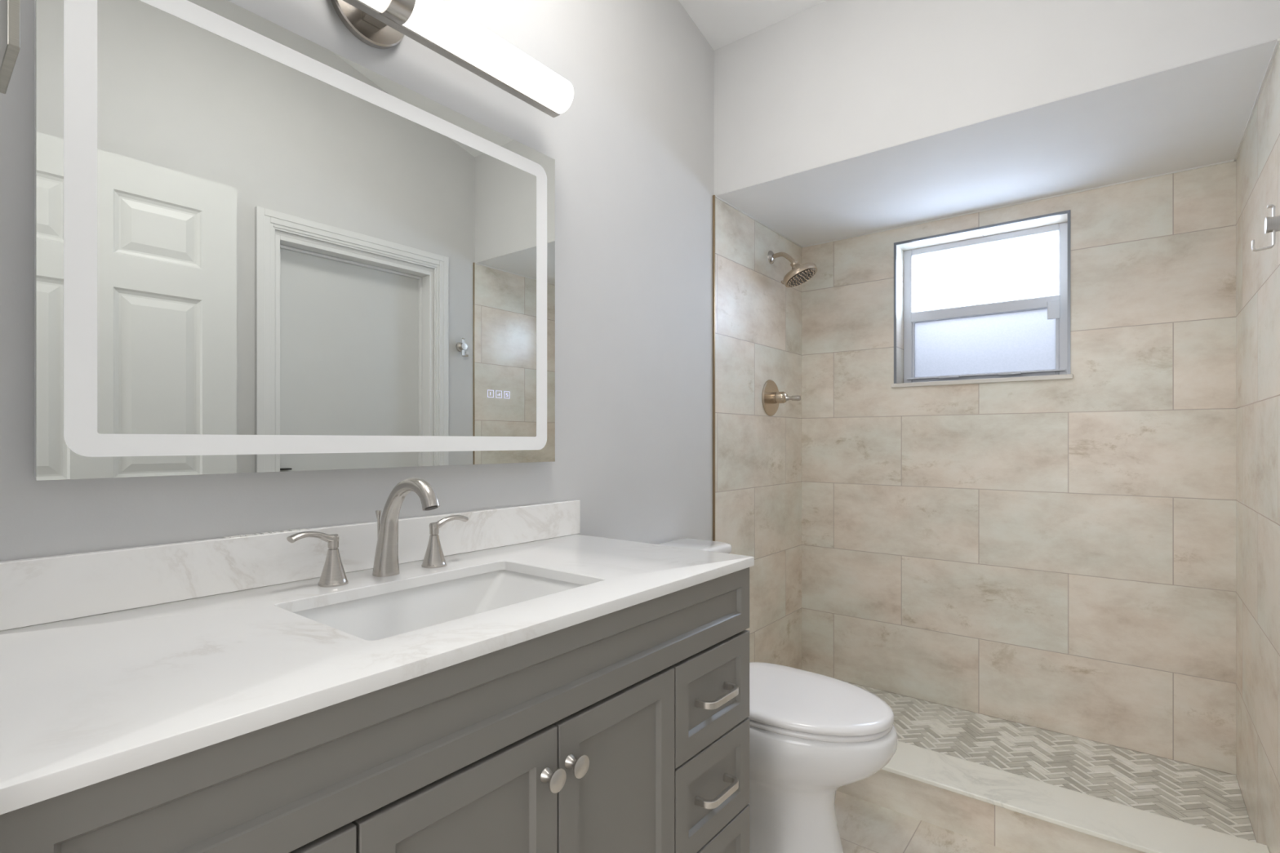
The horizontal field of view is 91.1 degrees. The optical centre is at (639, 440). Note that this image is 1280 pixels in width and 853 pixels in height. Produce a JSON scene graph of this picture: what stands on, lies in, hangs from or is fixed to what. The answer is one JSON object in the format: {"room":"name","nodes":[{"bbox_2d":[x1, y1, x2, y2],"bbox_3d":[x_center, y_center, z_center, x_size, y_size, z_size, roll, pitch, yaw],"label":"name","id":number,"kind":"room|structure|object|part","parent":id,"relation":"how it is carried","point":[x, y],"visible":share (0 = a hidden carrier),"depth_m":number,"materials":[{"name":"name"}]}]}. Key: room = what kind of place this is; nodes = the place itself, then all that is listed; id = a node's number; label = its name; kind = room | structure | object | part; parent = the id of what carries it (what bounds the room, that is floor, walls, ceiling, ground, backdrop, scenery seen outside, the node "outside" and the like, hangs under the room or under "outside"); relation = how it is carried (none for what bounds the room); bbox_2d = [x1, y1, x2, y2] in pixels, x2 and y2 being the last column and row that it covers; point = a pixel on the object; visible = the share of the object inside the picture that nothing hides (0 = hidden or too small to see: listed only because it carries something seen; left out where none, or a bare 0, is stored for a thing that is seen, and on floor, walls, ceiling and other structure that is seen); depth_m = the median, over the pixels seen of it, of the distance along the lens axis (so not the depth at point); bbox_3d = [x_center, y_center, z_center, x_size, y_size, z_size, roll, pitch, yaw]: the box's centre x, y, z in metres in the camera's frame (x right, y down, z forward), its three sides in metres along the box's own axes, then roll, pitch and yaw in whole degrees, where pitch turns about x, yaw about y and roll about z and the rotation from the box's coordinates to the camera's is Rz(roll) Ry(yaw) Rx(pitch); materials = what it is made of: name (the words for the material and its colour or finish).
{"room":"bathroom","nodes":[
{"label":"bathroom","id":0,"kind":"room"},
{"bbox_2d":[0,0,801,669],"bbox_3d":[-0.129,-0.388,1.991,0.124,3.328,3.134,0,0,38],"label":"wall","id":1,"kind":"structure","parent":0,"point":[633,149],"depth_m":1.93,"materials":[{"name":"grey paint"}]},
{"bbox_2d":[0,500,580,631],"bbox_3d":[-0.571,0.219,1.314,0.021,0.097,1.268,0,0,38],"label":"backsplash","id":2,"kind":"structure","parent":1,"relation":"attached to","point":[35,591],"depth_m":1.09,"materials":[{"name":"stone"}]},
{"bbox_2d":[34,0,555,480],"bbox_3d":[-0.562,-0.353,1.315,0.035,0.822,1.028,0,0,38],"label":"mirror","id":3,"kind":"object","parent":1,"relation":"attached to","point":[259,248],"visible":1,"depth_m":1.14,"materials":[{"name":"clear glass"}]},
{"bbox_2d":[330,0,573,117],"bbox_3d":[-0.518,-0.919,1.280,0.148,0.166,0.960,0,0,38],"label":"vanity light","id":4,"kind":"object","parent":1,"relation":"attached to","point":[437,25],"visible":1,"depth_m":1.36,"materials":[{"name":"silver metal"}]},
{"bbox_3d":[-0.569,-0.919,1.321,0.018,0.166,0.166,0,0,38],"label":"wall plate","id":5,"kind":"part","parent":4,"relation":"part of","materials":[{"name":"silver metal"}]},
{"bbox_3d":[-0.540,-0.893,1.298,0.057,0.044,0.044,0,0,38],"label":"arm","id":6,"kind":"part","parent":4,"relation":"part of","materials":[{"name":"silver metal"}]},
{"bbox_2d":[359,0,391,12],"bbox_3d":[-0.637,-0.893,1.056,0.055,0.082,0.456,0,0,38],"label":"diffuser","id":7,"kind":"object","parent":4,"relation":"attached to","point":[371,6],"depth_m":1.23,"materials":[{"name":"white plastic"}]},
{"bbox_2d":[402,0,573,113],"bbox_3d":[-0.329,-0.893,1.450,0.055,0.082,0.456,0,0,38],"label":"diffuser","id":8,"kind":"object","parent":4,"relation":"attached to","point":[437,24],"depth_m":1.41,"materials":[{"name":"white plastic"}]},
{"bbox_2d":[712,195,715,541],"bbox_3d":[0.285,0.116,2.417,0.008,2.120,0.008,0,0,38],"label":"trim","id":9,"kind":"structure","parent":1,"relation":"attached to","point":[713,196],"depth_m":2.41,"materials":[{"name":"brown metal"}]},
{"bbox_2d":[761,379,800,416],"bbox_3d":[0.635,-0.189,2.750,0.140,0.162,0.162,0,0,38],"label":"shower valve","id":10,"kind":"object","parent":1,"relation":"attached to","point":[771,397],"visible":1,"depth_m":2.75,"materials":[{"name":"silver metal"}]},
{"bbox_3d":[0.666,-0.185,2.728,0.065,0.026,0.026,0,0,38],"label":"lever","id":11,"kind":"part","parent":10,"relation":"part of","materials":[{"name":"silver metal"}]},
{"bbox_2d":[768,250,817,287],"bbox_3d":[0.668,-0.759,2.736,0.208,0.175,0.151,0,0,38],"label":"showerhead","id":12,"kind":"object","parent":1,"relation":"attached to","point":[799,274],"visible":1,"depth_m":2.71,"materials":[{"name":"silver metal"}]},
{"bbox_3d":[0.632,-0.798,2.759,0.113,0.065,0.020,0,0,38],"label":"arm","id":13,"kind":"part","parent":12,"relation":"part of","materials":[{"name":"silver metal"}]},
{"bbox_2d":[678,0,826,50],"bbox_3d":[0.259,-1.817,1.135,1.790,0.671,2.265,0,0,38],"label":"ceiling","id":14,"kind":"structure","parent":0,"point":[722,23],"depth_m":2.26,"materials":[{"name":"white paint"}]},
{"bbox_2d":[834,791,1013,852],"bbox_3d":[0.350,1.226,1.069,2.016,0.100,2.025,0,0,38],"label":"floor","id":15,"kind":"structure","parent":0,"point":[864,826],"depth_m":1.88,"materials":[{"name":"tile"}]},
{"bbox_2d":[0,567,749,852],"bbox_3d":[-0.339,0.732,1.132,0.606,0.888,1.230,0,0,38],"label":"vanity cabinet","id":16,"kind":"object","parent":15,"relation":"on","point":[626,730],"visible":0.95,"depth_m":0.89,"materials":[{"name":"grey paint"}]},
{"bbox_3d":[-0.420,0.537,0.604,0.019,0.196,0.295,0,0,38],"label":"drawer","id":17,"kind":"part","parent":16,"relation":"part of","materials":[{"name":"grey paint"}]},
{"bbox_2d":[0,533,754,814],"bbox_3d":[-0.352,0.278,1.134,0.584,0.020,1.254,0,0,38],"label":"countertop","id":18,"kind":"structure","parent":16,"relation":"on","point":[85,701],"depth_m":0.80,"materials":[{"name":"white stone"}]},
{"bbox_2d":[286,477,468,587],"bbox_3d":[-0.455,0.170,1.216,0.204,0.198,0.373,0,0,38],"label":"faucet","id":19,"kind":"object","parent":18,"relation":"on","point":[386,563],"visible":1,"depth_m":1.23,"materials":[{"name":"silver metal"}]},
{"bbox_3d":[-0.592,0.178,1.140,0.025,0.028,0.086,0,0,38],"label":"lever","id":20,"kind":"part","parent":19,"relation":"part of","materials":[{"name":"silver metal"}]},
{"bbox_3d":[-0.572,0.222,1.170,0.049,0.092,0.049,0,0,38],"label":"handle","id":21,"kind":"part","parent":19,"relation":"part of","materials":[{"name":"silver metal"}]},
{"bbox_3d":[-0.531,0.205,1.275,0.011,0.126,0.011,0,0,-18],"label":"lift rod","id":22,"kind":"part","parent":19,"relation":"part of","materials":[{"name":"silver metal"}]},
{"bbox_3d":[-0.451,0.170,1.212,0.194,0.198,0.049,0,0,38],"label":"spout","id":23,"kind":"part","parent":19,"relation":"part of","materials":[{"name":"silver metal"}]},
{"bbox_3d":[-0.439,0.222,1.339,0.049,0.092,0.049,0,0,38],"label":"handle","id":24,"kind":"part","parent":19,"relation":"part of","materials":[{"name":"silver metal"}]},
{"bbox_3d":[-0.415,0.178,1.366,0.025,0.028,0.086,0,0,38],"label":"lever","id":25,"kind":"part","parent":19,"relation":"part of","materials":[{"name":"silver metal"}]},
{"bbox_2d":[293,569,583,640],"bbox_3d":[-0.332,0.366,1.119,0.368,0.155,0.537,0,0,38],"label":"sink","id":26,"kind":"object","parent":18,"relation":"in","point":[381,616],"visible":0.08,"depth_m":1.26,"materials":[{"name":"white ceramic"}]},
{"bbox_3d":[-0.231,0.749,0.846,0.019,0.619,0.313,0,0,38],"label":"door","id":27,"kind":"part","parent":16,"relation":"part of","materials":[{"name":"grey paint"}]},
{"bbox_3d":[-0.131,0.503,0.935,0.028,0.034,0.034,0,0,38],"label":"knob","id":28,"kind":"part","parent":16,"relation":"part of","materials":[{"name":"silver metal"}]},
{"bbox_3d":[-0.099,0.503,0.975,0.028,0.034,0.034,0,0,38],"label":"knob","id":29,"kind":"part","parent":16,"relation":"part of","materials":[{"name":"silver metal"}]},
{"bbox_3d":[-0.036,0.749,1.094,0.019,0.619,0.310,0,0,38],"label":"door","id":30,"kind":"part","parent":16,"relation":"part of","materials":[{"name":"grey paint"}]},
{"bbox_3d":[0.154,0.537,1.337,0.019,0.196,0.298,0,0,38],"label":"drawer","id":31,"kind":"part","parent":16,"relation":"part of","materials":[{"name":"grey paint"}]},
{"bbox_3d":[0.154,0.738,1.337,0.019,0.196,0.298,0,0,38],"label":"drawer","id":32,"kind":"part","parent":16,"relation":"part of","materials":[{"name":"grey paint"}]},
{"bbox_3d":[0.167,0.738,1.319,0.041,0.014,0.123,0,0,38],"label":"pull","id":33,"kind":"part","parent":16,"relation":"part of","materials":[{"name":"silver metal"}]},
{"bbox_3d":[0.167,0.537,1.319,0.041,0.014,0.123,0,0,38],"label":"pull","id":34,"kind":"part","parent":16,"relation":"part of","materials":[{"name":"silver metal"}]},
{"bbox_3d":[0.154,0.949,1.337,0.019,0.218,0.298,0,0,38],"label":"drawer","id":35,"kind":"part","parent":16,"relation":"part of","materials":[{"name":"grey paint"}]},
{"bbox_2d":[657,538,897,852],"bbox_3d":[0.346,0.762,1.853,0.786,0.828,0.414,0,0,38],"label":"toilet","id":36,"kind":"object","parent":15,"relation":"on","point":[812,735],"visible":0.48,"depth_m":1.68,"materials":[{"name":"white ceramic"}]},
{"bbox_3d":[0.117,0.365,2.033,0.204,0.034,0.414,0,0,38],"label":"tank lid","id":37,"kind":"part","parent":36,"relation":"part of","materials":[{"name":"white ceramic"}]},
{"bbox_3d":[0.444,0.724,1.777,0.519,0.028,0.384,0,0,38],"label":"lid","id":38,"kind":"part","parent":36,"relation":"part of","materials":[{"name":"white plastic"}]},
{"bbox_3d":[0.443,0.748,1.778,0.515,0.014,0.380,0,0,38],"label":"seat","id":39,"kind":"part","parent":36,"relation":"part of","materials":[{"name":"white plastic"}]},
{"bbox_3d":[0.398,0.966,1.812,0.654,0.420,0.390,0,0,38],"label":"bowl","id":40,"kind":"part","parent":36,"relation":"part of","materials":[{"name":"white ceramic"}]},
{"bbox_2d":[836,769,1144,852],"bbox_3d":[0.939,1.165,2.006,1.546,0.223,0.184,0,0,38],"label":"curb","id":41,"kind":"object","parent":15,"relation":"on","point":[1009,830],"visible":0.22,"depth_m":1.85,"materials":[{"name":"stone"}]},
{"bbox_2d":[880,740,1270,852],"bbox_3d":[0.941,1.046,2.005,1.542,0.014,0.207,0,0,38],"label":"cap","id":42,"kind":"object","parent":41,"relation":"on","point":[1132,828],"visible":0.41,"depth_m":1.78,"materials":[{"name":"beige stone"}]},
{"bbox_2d":[714,0,1279,195],"bbox_3d":[0.926,-1.226,1.987,1.550,0.562,0.100,0,0,38],"label":"wall","id":43,"kind":"structure","parent":0,"point":[828,82],"depth_m":1.96,"materials":[{"name":"grey paint"}]},
{"bbox_2d":[716,38,1278,246],"bbox_3d":[1.195,-0.994,2.329,1.550,0.101,0.968,0,0,38],"label":"ceiling","id":44,"kind":"structure","parent":0,"point":[1194,114],"depth_m":2.09,"materials":[{"name":"white paint"}]},
{"bbox_2d":[801,160,1235,775],"bbox_3d":[1.444,0.166,2.647,1.790,2.220,0.160,0,0,38],"label":"wall","id":45,"kind":"structure","parent":0,"point":[1059,556],"depth_m":2.41,"materials":[{"name":"tile"}]},
{"bbox_2d":[891,222,1073,387],"bbox_3d":[1.429,-0.551,2.648,0.666,0.634,0.171,0,0,38],"label":"window","id":46,"kind":"structure","parent":45,"relation":"in","point":[1024,340],"depth_m":2.67,"materials":[{"name":"white metal"}]},
{"bbox_3d":[1.429,-0.243,2.648,0.666,0.018,0.171,0,0,38],"label":"sill","id":47,"kind":"part","parent":46,"relation":"part of","materials":[{"name":"beige stone"}]},
{"bbox_3d":[1.464,-0.411,2.694,0.538,0.250,0.004,0,0,38],"label":"pane","id":48,"kind":"part","parent":46,"relation":"part of","materials":[{"name":"white glass"}]},
{"bbox_3d":[1.462,-0.558,2.689,0.566,0.045,0.036,0,0,38],"label":"meeting rail","id":49,"kind":"part","parent":46,"relation":"part of","materials":[{"name":"white plastic"}]},
{"bbox_3d":[1.462,-0.401,2.686,0.598,0.270,0.040,0,0,38],"label":"sash","id":50,"kind":"part","parent":46,"relation":"part of","materials":[{"name":"white plastic"}]},
{"bbox_2d":[893,209,1071,383],"bbox_3d":[1.385,-0.565,2.592,0.650,0.626,0.007,0,0,38],"label":"trim","id":51,"kind":"structure","parent":45,"relation":"attached to","point":[1068,212],"depth_m":2.50,"materials":[{"name":"metal"}]},
{"bbox_2d":[715,38,1279,248],"bbox_3d":[1.145,-0.941,2.266,1.542,0.004,0.809,0,0,38],"label":"trim","id":52,"kind":"structure","parent":45,"relation":"attached to","point":[1277,42],"depth_m":2.34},
{"bbox_2d":[845,681,1256,842],"bbox_3d":[1.196,1.126,2.330,1.541,0.003,0.643,0,0,38],"label":"floor","id":53,"kind":"structure","parent":0,"point":[1198,796],"depth_m":2.17,"materials":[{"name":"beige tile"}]},
{"bbox_2d":[1235,43,1279,852],"bbox_3d":[1.800,0.166,1.750,0.124,2.220,0.813,0,0,38],"label":"wall","id":54,"kind":"structure","parent":0,"point":[1258,159],"depth_m":1.72,"materials":[{"name":"tile"}]},
{"bbox_3d":[-0.400,-0.372,0.295,1.550,3.297,0.120,0,0,38],"label":"wall","id":55,"kind":"structure","parent":0,"visible":0},
{"bbox_2d":[0,0,20,93],"bbox_3d":[-0.515,-0.380,0.488,0.069,0.182,0.040,0,0,38],"label":"wall bracket","id":56,"kind":"object","parent":55,"relation":"attached to","point":[10,10],"visible":1,"depth_m":0.48,"materials":[{"name":"grey metal"}]},
{"bbox_3d":[1.184,-0.388,0.961,0.120,3.328,3.134,0,0,38],"label":"wall","id":57,"kind":"structure","parent":0,"visible":0},
{"bbox_2d":[1251,204,1279,251],"bbox_3d":[1.422,-0.480,1.414,0.063,0.099,0.048,0,0,38],"label":"robe hook","id":58,"kind":"object","parent":57,"relation":"attached to","point":[1272,224],"visible":1,"depth_m":1.41,"materials":[{"name":"silver metal"}]},
{"bbox_3d":[1.430,-0.486,1.407,0.042,0.048,0.048,0,0,38],"label":"post","id":59,"kind":"part","parent":58,"relation":"part of","materials":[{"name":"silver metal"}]}
]}

